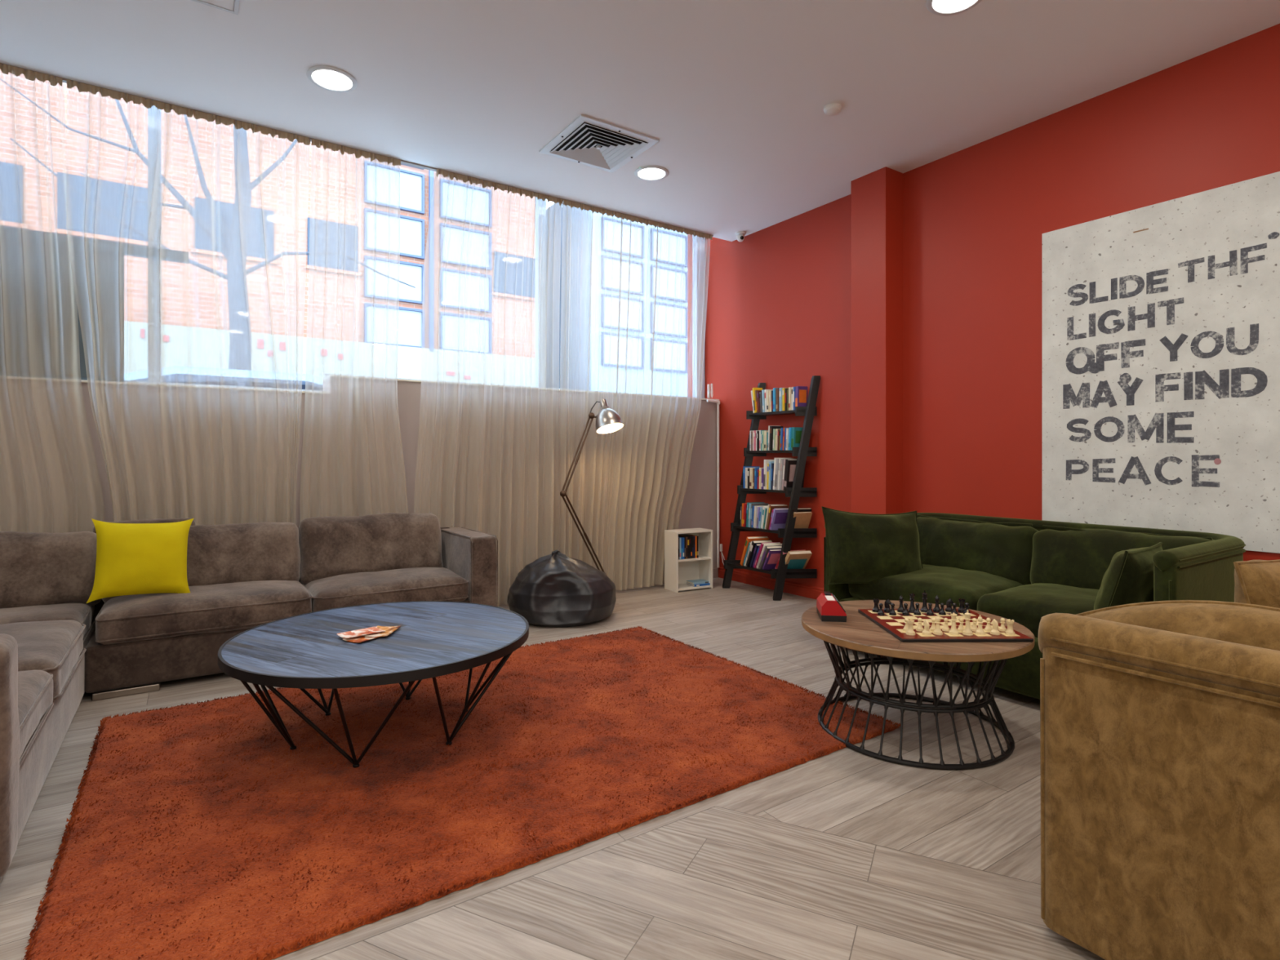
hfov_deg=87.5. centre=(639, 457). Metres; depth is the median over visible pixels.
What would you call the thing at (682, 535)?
case
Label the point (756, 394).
book
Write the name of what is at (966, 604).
pawn
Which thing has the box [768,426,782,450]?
book
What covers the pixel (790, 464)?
book
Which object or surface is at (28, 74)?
sheer curtain
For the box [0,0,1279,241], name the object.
ceiling
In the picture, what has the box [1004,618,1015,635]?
chess rook
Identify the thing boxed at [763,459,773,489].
book
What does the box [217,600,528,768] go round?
coffee table
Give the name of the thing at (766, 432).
book
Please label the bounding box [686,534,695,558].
case
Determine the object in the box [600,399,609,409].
socket
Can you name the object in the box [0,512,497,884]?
sofa
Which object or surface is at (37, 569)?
cushion
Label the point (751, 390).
book
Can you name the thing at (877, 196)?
column
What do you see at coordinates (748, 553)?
book
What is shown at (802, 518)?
book
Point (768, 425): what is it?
book
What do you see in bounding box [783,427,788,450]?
book
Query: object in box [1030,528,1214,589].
cushion
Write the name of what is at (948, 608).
knight
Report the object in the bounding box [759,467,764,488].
book
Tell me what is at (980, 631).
bishop
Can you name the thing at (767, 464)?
book
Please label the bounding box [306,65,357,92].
recessed light
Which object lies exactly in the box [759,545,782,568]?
book
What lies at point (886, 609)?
knight
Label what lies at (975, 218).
wall
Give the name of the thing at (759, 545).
book
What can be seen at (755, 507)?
book
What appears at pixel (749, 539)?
book
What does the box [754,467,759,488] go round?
book
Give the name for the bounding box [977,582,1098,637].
seat cushion
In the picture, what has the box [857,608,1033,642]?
chessboard
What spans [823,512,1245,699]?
sofa
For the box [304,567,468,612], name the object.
seat cushion
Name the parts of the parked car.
glass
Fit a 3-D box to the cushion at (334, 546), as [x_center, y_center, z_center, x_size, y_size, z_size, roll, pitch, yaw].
[-1.725,0.577,4.327,0.874,0.424,0.247,0,-13,-34]
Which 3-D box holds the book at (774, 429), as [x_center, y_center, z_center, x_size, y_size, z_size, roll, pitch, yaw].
[1.172,-0.151,5.631,0.106,0.181,0.034,0,0,-17]
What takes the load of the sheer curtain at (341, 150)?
hanging from the track
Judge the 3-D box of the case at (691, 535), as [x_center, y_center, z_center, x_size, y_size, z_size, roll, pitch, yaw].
[0.471,0.780,5.896,0.016,0.190,0.136,0,0,-29]
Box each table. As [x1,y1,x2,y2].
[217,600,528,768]
[801,600,1035,769]
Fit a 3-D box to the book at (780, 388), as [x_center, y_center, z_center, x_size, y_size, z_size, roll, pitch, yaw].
[1.210,-0.485,5.595,0.087,0.195,0.035,0,0,-17]
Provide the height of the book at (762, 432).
0.170 m
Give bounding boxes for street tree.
[0,78,415,369]
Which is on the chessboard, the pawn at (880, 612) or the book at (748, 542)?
the pawn at (880, 612)
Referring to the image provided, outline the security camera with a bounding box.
[735,231,746,241]
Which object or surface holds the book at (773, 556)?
on the bookcase at (809, 411)
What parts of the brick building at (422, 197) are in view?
sill, sill, sill, sill, pane, pane, pane, pane, pane, pane, pane, pane, sill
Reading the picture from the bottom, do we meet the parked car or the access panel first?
the parked car
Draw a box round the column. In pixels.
[851,166,902,514]
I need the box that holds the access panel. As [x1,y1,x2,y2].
[191,0,239,14]
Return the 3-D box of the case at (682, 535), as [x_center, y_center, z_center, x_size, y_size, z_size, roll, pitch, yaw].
[0.414,0.780,5.865,0.016,0.190,0.136,0,0,-29]
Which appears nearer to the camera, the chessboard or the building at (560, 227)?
the chessboard
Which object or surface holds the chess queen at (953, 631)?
on the chessboard
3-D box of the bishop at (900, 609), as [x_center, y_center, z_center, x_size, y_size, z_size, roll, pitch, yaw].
[1.161,0.648,2.972,0.034,0.074,0.035,0,0,5]
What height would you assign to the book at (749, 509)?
0.206 m
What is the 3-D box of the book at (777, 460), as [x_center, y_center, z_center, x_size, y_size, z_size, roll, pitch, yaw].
[1.198,0.139,5.541,0.156,0.256,0.051,0,0,-17]
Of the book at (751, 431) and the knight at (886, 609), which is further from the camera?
the book at (751, 431)
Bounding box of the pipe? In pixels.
[706,399,719,567]
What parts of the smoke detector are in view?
plate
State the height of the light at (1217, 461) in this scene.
0.032 m
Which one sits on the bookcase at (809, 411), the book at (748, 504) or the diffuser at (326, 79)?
the book at (748, 504)
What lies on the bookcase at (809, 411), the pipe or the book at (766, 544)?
the book at (766, 544)
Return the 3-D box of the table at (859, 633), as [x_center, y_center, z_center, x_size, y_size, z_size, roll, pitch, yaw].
[1.150,0.924,2.838,0.905,0.449,0.905,0,0,-34]
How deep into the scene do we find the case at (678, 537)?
5.75 m
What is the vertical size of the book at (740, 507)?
0.170 m
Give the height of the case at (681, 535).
0.190 m
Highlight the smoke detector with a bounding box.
[823,102,841,115]
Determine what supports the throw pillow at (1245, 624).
on the armchair
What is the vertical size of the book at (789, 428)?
0.186 m
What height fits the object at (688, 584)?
0.016 m
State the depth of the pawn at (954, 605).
2.91 m
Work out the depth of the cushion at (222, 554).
3.82 m
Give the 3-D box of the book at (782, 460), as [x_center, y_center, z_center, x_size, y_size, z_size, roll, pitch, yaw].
[1.228,0.139,5.500,0.156,0.256,0.056,0,0,-17]
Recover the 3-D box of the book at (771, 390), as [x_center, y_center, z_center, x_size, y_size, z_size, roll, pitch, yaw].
[1.158,-0.478,5.674,0.087,0.180,0.018,0,-1,-17]
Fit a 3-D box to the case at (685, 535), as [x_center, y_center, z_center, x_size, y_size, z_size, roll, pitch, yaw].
[0.428,0.780,5.873,0.016,0.190,0.136,0,0,-29]
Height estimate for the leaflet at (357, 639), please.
0.006 m
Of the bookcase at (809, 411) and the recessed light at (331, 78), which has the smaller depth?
the recessed light at (331, 78)
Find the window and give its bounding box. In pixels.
[124,105,705,398]
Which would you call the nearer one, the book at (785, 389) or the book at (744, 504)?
the book at (785, 389)
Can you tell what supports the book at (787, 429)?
on the bookcase at (809, 411)
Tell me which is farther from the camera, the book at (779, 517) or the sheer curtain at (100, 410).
the book at (779, 517)
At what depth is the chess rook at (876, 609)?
2.97 m
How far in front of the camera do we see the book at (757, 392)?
5.79 m
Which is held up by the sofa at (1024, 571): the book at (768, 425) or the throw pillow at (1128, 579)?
the throw pillow at (1128, 579)
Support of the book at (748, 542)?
on the bookcase at (809, 411)
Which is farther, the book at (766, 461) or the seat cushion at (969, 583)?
the book at (766, 461)
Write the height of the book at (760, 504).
0.206 m
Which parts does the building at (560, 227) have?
pane, pane, pane, pane, pane, pane, pane, pane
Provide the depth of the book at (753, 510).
5.68 m
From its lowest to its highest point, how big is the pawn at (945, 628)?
0.051 m
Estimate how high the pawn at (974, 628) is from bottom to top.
0.051 m
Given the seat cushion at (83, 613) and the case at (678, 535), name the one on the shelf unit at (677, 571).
the case at (678, 535)
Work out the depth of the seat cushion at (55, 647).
2.66 m
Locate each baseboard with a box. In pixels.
[497,568,718,606]
[717,566,823,599]
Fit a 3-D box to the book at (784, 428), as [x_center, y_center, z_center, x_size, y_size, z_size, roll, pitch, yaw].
[1.235,-0.153,5.541,0.106,0.186,0.030,0,0,-17]
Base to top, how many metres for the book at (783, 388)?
0.190 m
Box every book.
[740,506,742,526]
[740,536,768,565]
[741,502,746,526]
[742,466,759,488]
[742,503,746,526]
[742,542,750,565]
[744,541,751,566]
[745,467,749,488]
[746,502,763,527]
[746,539,772,566]
[747,468,749,488]
[748,502,759,527]
[749,467,754,488]
[749,543,760,567]
[750,502,768,527]
[751,390,754,413]
[751,431,752,450]
[751,505,763,528]
[752,387,762,413]
[752,468,754,488]
[752,545,759,568]
[753,430,755,450]
[753,505,768,528]
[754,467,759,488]
[754,542,780,568]
[755,390,761,413]
[755,543,782,568]
[756,391,761,413]
[756,431,759,450]
[756,506,759,528]
[757,469,759,488]
[758,506,763,528]
[759,391,762,412]
[759,430,760,450]
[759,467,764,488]
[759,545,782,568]
[760,506,767,528]
[761,389,764,412]
[761,431,764,450]
[761,468,764,488]
[762,548,781,569]
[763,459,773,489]
[763,508,767,528]
[764,389,773,412]
[764,430,768,450]
[764,504,769,528]
[766,390,771,412]
[766,431,768,450]
[766,463,768,489]
[766,504,788,529]
[768,391,771,412]
[768,425,775,450]
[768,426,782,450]
[768,461,773,489]
[768,509,773,529]
[769,508,788,529]
[770,462,773,489]
[771,390,773,411]
[773,387,777,411]
[773,428,775,450]
[773,457,792,489]
[774,458,778,489]
[775,387,778,411]
[775,428,781,450]
[775,550,803,568]
[777,429,779,450]
[777,458,781,489]
[778,387,782,411]
[778,429,781,450]
[779,458,783,490]
[780,427,783,450]
[782,387,788,410]
[782,427,784,450]
[782,458,797,490]
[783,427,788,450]
[783,459,804,489]
[784,388,788,410]
[785,428,792,450]
[785,550,812,568]
[786,389,788,410]
[787,427,791,449]
[788,386,791,410]
[791,386,793,409]
[791,426,802,449]
[791,507,812,511]
[793,386,795,409]
[793,511,812,528]
[795,386,807,406]
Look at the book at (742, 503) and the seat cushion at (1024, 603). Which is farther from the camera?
the book at (742, 503)
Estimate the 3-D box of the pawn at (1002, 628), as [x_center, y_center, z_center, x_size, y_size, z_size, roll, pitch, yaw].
[1.435,0.660,2.646,0.030,0.051,0.030,0,0,-1]
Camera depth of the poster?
3.47 m
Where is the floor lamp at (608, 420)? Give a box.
[560,399,623,572]
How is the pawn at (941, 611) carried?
on the chessboard
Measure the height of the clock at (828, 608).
0.096 m
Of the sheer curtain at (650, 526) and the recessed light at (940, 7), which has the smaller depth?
the recessed light at (940, 7)
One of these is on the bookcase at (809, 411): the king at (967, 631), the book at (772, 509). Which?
the book at (772, 509)
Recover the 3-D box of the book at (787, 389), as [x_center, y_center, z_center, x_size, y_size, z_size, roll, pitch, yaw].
[1.257,-0.475,5.526,0.087,0.175,0.020,0,0,-17]
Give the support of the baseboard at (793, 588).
attached to the wall at (975, 218)
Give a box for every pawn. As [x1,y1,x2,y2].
[877,603,884,615]
[888,603,896,615]
[902,603,909,615]
[902,617,909,631]
[913,603,920,615]
[915,617,924,631]
[926,603,933,615]
[929,617,935,631]
[938,602,946,615]
[942,617,950,631]
[951,603,958,615]
[957,617,964,631]
[963,602,970,614]
[970,617,977,631]
[984,617,992,631]
[998,617,1006,631]
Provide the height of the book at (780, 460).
0.261 m
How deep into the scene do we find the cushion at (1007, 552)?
3.87 m
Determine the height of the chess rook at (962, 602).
0.056 m
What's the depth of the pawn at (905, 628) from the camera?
2.64 m
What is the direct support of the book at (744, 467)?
on the bookcase at (809, 411)
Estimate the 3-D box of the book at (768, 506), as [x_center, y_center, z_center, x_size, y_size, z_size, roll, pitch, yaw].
[1.119,0.492,5.557,0.152,0.209,0.075,0,0,-17]
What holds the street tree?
on the street
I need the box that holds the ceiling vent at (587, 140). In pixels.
[538,114,659,173]
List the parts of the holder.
holder plate, chain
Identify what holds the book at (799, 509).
on the bookcase at (809, 411)
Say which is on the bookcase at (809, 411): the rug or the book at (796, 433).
the book at (796, 433)
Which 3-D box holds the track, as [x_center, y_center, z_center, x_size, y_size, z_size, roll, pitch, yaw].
[-1.702,-2.025,4.528,5.700,0.010,0.032,0,0,-34]
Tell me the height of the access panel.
0.006 m
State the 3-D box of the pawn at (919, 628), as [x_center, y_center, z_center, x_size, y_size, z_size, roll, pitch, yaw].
[1.109,0.660,2.648,0.030,0.051,0.030,0,0,0]
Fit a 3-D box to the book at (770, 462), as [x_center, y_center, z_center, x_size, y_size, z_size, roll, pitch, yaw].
[1.154,0.149,5.609,0.156,0.236,0.037,0,0,-17]
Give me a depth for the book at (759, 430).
5.75 m
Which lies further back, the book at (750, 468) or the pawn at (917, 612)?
the book at (750, 468)
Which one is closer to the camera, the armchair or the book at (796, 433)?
the armchair
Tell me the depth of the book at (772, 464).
5.56 m
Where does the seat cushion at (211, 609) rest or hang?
on the sofa at (56, 646)
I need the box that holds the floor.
[0,577,1105,959]
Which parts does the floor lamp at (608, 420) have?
arm, arm, lamp shade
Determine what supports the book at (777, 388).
on the bookcase at (809, 411)
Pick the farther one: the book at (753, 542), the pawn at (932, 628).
the book at (753, 542)
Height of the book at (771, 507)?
0.208 m
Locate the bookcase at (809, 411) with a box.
[722,375,820,600]
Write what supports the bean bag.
on the floor
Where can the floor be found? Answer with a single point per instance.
(846, 853)
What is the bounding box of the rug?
[21,626,900,959]
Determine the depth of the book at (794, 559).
5.37 m
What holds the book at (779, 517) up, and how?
on the bookcase at (809, 411)
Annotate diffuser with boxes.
[311,69,351,89]
[637,168,665,178]
[933,0,976,12]
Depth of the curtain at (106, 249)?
3.89 m
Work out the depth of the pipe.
6.38 m
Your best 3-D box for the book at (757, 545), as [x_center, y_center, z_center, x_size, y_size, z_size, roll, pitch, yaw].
[1.027,0.819,5.609,0.170,0.210,0.140,0,0,-17]
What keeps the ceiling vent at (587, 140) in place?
in the ceiling
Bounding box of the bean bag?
[506,550,616,626]
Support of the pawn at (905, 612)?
on the chessboard
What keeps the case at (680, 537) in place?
on the shelf unit at (677, 571)
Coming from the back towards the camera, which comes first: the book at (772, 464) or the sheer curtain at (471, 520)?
the book at (772, 464)
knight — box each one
[883,599,891,612]
[921,619,931,635]
[945,598,953,612]
[990,618,999,635]
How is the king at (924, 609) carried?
on the chessboard
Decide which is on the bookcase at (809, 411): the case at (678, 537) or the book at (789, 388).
the book at (789, 388)
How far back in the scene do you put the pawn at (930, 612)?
2.91 m
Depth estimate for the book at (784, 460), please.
5.46 m
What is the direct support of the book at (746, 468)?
on the bookcase at (809, 411)
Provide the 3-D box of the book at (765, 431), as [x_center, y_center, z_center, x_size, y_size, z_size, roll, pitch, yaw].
[1.116,-0.146,5.718,0.106,0.170,0.027,0,1,-17]
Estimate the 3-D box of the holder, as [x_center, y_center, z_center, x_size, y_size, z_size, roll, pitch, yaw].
[0.666,-0.630,6.306,0.063,0.140,0.020,0,0,-34]
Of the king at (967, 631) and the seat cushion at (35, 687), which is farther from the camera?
the king at (967, 631)
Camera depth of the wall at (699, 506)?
4.74 m
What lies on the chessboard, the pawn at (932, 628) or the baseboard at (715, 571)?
the pawn at (932, 628)
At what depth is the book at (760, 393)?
5.78 m
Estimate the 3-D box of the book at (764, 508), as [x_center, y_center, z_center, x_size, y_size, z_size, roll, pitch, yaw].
[1.089,0.500,5.599,0.137,0.192,0.073,0,0,-17]
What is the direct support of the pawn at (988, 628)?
on the chessboard
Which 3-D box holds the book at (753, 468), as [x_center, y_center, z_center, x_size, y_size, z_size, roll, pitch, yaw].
[1.035,0.180,5.766,0.130,0.175,0.021,0,1,-17]
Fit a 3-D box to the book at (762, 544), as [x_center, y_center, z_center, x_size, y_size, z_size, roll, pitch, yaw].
[1.058,0.811,5.556,0.174,0.228,0.153,0,0,-17]
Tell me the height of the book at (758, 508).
0.181 m
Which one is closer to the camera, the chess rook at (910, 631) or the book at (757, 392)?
the chess rook at (910, 631)
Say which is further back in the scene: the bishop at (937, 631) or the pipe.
the pipe
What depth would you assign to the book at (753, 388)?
5.85 m
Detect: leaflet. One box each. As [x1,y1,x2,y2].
[337,626,385,639]
[342,633,391,643]
[363,625,400,637]
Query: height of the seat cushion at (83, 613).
0.198 m
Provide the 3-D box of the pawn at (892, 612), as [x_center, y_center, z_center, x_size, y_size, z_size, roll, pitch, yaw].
[1.102,0.660,2.916,0.030,0.051,0.030,0,0,-1]
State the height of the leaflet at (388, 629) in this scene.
0.006 m
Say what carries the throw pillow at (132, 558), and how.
on the sofa at (56, 646)
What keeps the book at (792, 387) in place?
on the bookcase at (809, 411)
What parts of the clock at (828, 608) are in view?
lever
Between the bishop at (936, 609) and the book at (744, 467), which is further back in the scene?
the book at (744, 467)
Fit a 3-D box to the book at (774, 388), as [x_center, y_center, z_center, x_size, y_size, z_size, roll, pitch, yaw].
[1.169,-0.487,5.652,0.087,0.200,0.029,0,0,-17]
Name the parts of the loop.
cord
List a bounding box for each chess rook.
[871,598,879,612]
[906,618,915,635]
[957,598,964,613]
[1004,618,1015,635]
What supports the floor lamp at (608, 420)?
on the floor
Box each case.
[678,535,685,559]
[678,536,684,559]
[678,537,680,559]
[680,535,687,559]
[680,537,682,559]
[681,534,690,558]
[682,534,692,558]
[682,535,688,559]
[684,534,693,558]
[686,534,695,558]
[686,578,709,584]
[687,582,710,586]
[688,534,697,558]
[690,534,698,557]
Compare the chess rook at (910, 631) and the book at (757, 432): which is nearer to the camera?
the chess rook at (910, 631)
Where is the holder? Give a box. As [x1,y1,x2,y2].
[707,383,712,398]
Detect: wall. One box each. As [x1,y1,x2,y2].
[0,374,719,594]
[687,23,1279,588]
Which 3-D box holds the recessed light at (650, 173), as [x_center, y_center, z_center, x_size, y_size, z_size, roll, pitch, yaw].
[0.082,-2.025,4.767,0.248,0.010,0.248,0,0,-34]
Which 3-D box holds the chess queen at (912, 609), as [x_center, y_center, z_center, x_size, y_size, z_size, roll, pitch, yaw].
[1.210,0.643,2.972,0.037,0.084,0.038,0,0,-38]
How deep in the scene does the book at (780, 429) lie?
5.56 m
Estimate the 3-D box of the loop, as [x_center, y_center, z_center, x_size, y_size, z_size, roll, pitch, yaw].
[0.783,0.922,6.337,0.038,0.204,0.042,0,0,-34]
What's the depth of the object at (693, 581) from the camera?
5.87 m
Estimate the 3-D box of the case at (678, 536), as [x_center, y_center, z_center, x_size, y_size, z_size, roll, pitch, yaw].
[0.343,0.782,5.825,0.016,0.186,0.136,0,0,-29]
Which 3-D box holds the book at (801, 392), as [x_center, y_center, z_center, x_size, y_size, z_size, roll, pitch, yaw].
[1.311,-0.483,5.439,0.087,0.191,0.051,0,0,-17]
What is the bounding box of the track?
[0,62,713,236]
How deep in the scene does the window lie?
5.61 m
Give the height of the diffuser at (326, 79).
0.005 m
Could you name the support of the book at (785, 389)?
on the bookcase at (809, 411)
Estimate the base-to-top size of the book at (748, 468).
0.175 m
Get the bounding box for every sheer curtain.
[0,62,102,533]
[66,79,311,525]
[299,138,408,521]
[418,168,562,606]
[560,199,711,590]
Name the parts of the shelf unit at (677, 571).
panel, panel, panel, shelf, panel, panel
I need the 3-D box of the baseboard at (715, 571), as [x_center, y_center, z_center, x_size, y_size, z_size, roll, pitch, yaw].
[-1.724,1.105,4.756,5.958,0.090,0.016,0,0,-34]
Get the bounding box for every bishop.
[897,595,904,613]
[933,595,940,612]
[933,615,942,635]
[975,614,985,635]
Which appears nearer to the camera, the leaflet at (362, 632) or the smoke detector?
the leaflet at (362, 632)
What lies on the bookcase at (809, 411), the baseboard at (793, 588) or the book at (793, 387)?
the book at (793, 387)
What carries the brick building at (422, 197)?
on the street
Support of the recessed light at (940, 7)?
in the ceiling
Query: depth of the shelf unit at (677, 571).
5.87 m
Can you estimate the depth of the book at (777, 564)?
5.43 m
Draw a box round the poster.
[1042,171,1279,553]
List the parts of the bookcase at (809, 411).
leg, shelf, shelf, shelf, shelf, shelf, leg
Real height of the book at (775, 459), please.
0.266 m
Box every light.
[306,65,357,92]
[634,165,668,181]
[926,0,982,15]
[1213,457,1221,464]
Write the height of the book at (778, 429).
0.176 m
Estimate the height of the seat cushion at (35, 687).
0.209 m
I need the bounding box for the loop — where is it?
[720,543,724,564]
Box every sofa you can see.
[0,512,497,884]
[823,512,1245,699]
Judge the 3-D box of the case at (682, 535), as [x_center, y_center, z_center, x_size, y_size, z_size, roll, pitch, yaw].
[0.386,0.780,5.849,0.016,0.190,0.136,0,0,-29]
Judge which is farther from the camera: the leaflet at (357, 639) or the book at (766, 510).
the book at (766, 510)
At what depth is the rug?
2.33 m
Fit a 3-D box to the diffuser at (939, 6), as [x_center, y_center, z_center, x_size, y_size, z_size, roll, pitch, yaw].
[1.394,-2.027,2.942,0.198,0.005,0.198,0,0,-34]
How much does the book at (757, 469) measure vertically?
0.166 m
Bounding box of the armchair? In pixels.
[1038,560,1279,959]
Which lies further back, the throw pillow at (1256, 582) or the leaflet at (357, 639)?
the leaflet at (357, 639)
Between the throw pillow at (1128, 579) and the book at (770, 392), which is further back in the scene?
the book at (770, 392)
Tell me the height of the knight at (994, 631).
0.058 m
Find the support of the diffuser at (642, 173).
attached to the recessed light at (650, 173)
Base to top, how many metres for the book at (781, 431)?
0.186 m
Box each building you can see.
[0,69,534,386]
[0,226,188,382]
[546,202,687,396]
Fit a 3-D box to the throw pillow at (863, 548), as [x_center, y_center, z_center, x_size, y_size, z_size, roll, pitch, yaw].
[1.381,0.525,3.934,0.622,0.469,0.293,0,0,-6]
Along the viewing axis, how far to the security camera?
6.01 m
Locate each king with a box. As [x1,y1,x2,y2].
[920,590,928,613]
[962,609,973,635]
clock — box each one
[816,591,846,622]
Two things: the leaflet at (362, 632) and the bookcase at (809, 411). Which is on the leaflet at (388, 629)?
the leaflet at (362, 632)
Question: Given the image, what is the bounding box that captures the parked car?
[124,365,323,390]
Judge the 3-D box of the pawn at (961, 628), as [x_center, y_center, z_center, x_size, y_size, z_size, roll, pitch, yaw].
[1.272,0.660,2.646,0.030,0.051,0.030,0,0,-1]
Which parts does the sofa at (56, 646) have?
arm, frame, arm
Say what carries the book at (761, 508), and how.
on the bookcase at (809, 411)
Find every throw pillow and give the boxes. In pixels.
[86,518,193,603]
[821,506,923,584]
[1076,600,1279,650]
[1093,542,1163,609]
[1233,559,1279,608]
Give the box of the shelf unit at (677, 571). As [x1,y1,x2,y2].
[664,528,712,592]
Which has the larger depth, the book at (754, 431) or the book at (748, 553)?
the book at (754, 431)
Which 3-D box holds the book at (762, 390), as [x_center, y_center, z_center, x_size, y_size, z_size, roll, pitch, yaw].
[1.099,-0.486,5.767,0.087,0.197,0.046,0,0,-17]
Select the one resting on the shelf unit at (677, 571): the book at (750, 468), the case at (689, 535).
the case at (689, 535)
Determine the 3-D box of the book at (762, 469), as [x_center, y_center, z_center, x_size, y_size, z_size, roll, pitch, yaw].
[1.097,0.179,5.680,0.135,0.176,0.036,0,0,-17]
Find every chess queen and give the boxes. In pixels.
[907,592,915,613]
[948,612,959,635]
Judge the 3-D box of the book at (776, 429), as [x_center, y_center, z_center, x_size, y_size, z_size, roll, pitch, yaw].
[1.190,-0.151,5.611,0.106,0.181,0.032,0,0,-17]
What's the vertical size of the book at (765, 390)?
0.196 m
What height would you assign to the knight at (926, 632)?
0.058 m
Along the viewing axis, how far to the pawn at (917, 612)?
2.92 m
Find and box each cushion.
[0,531,102,608]
[0,603,94,636]
[0,619,83,702]
[17,670,53,758]
[95,580,311,644]
[102,521,300,603]
[298,512,443,585]
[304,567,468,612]
[848,564,1022,610]
[916,516,1038,585]
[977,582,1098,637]
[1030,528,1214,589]
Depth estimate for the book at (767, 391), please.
5.70 m
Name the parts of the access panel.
panel door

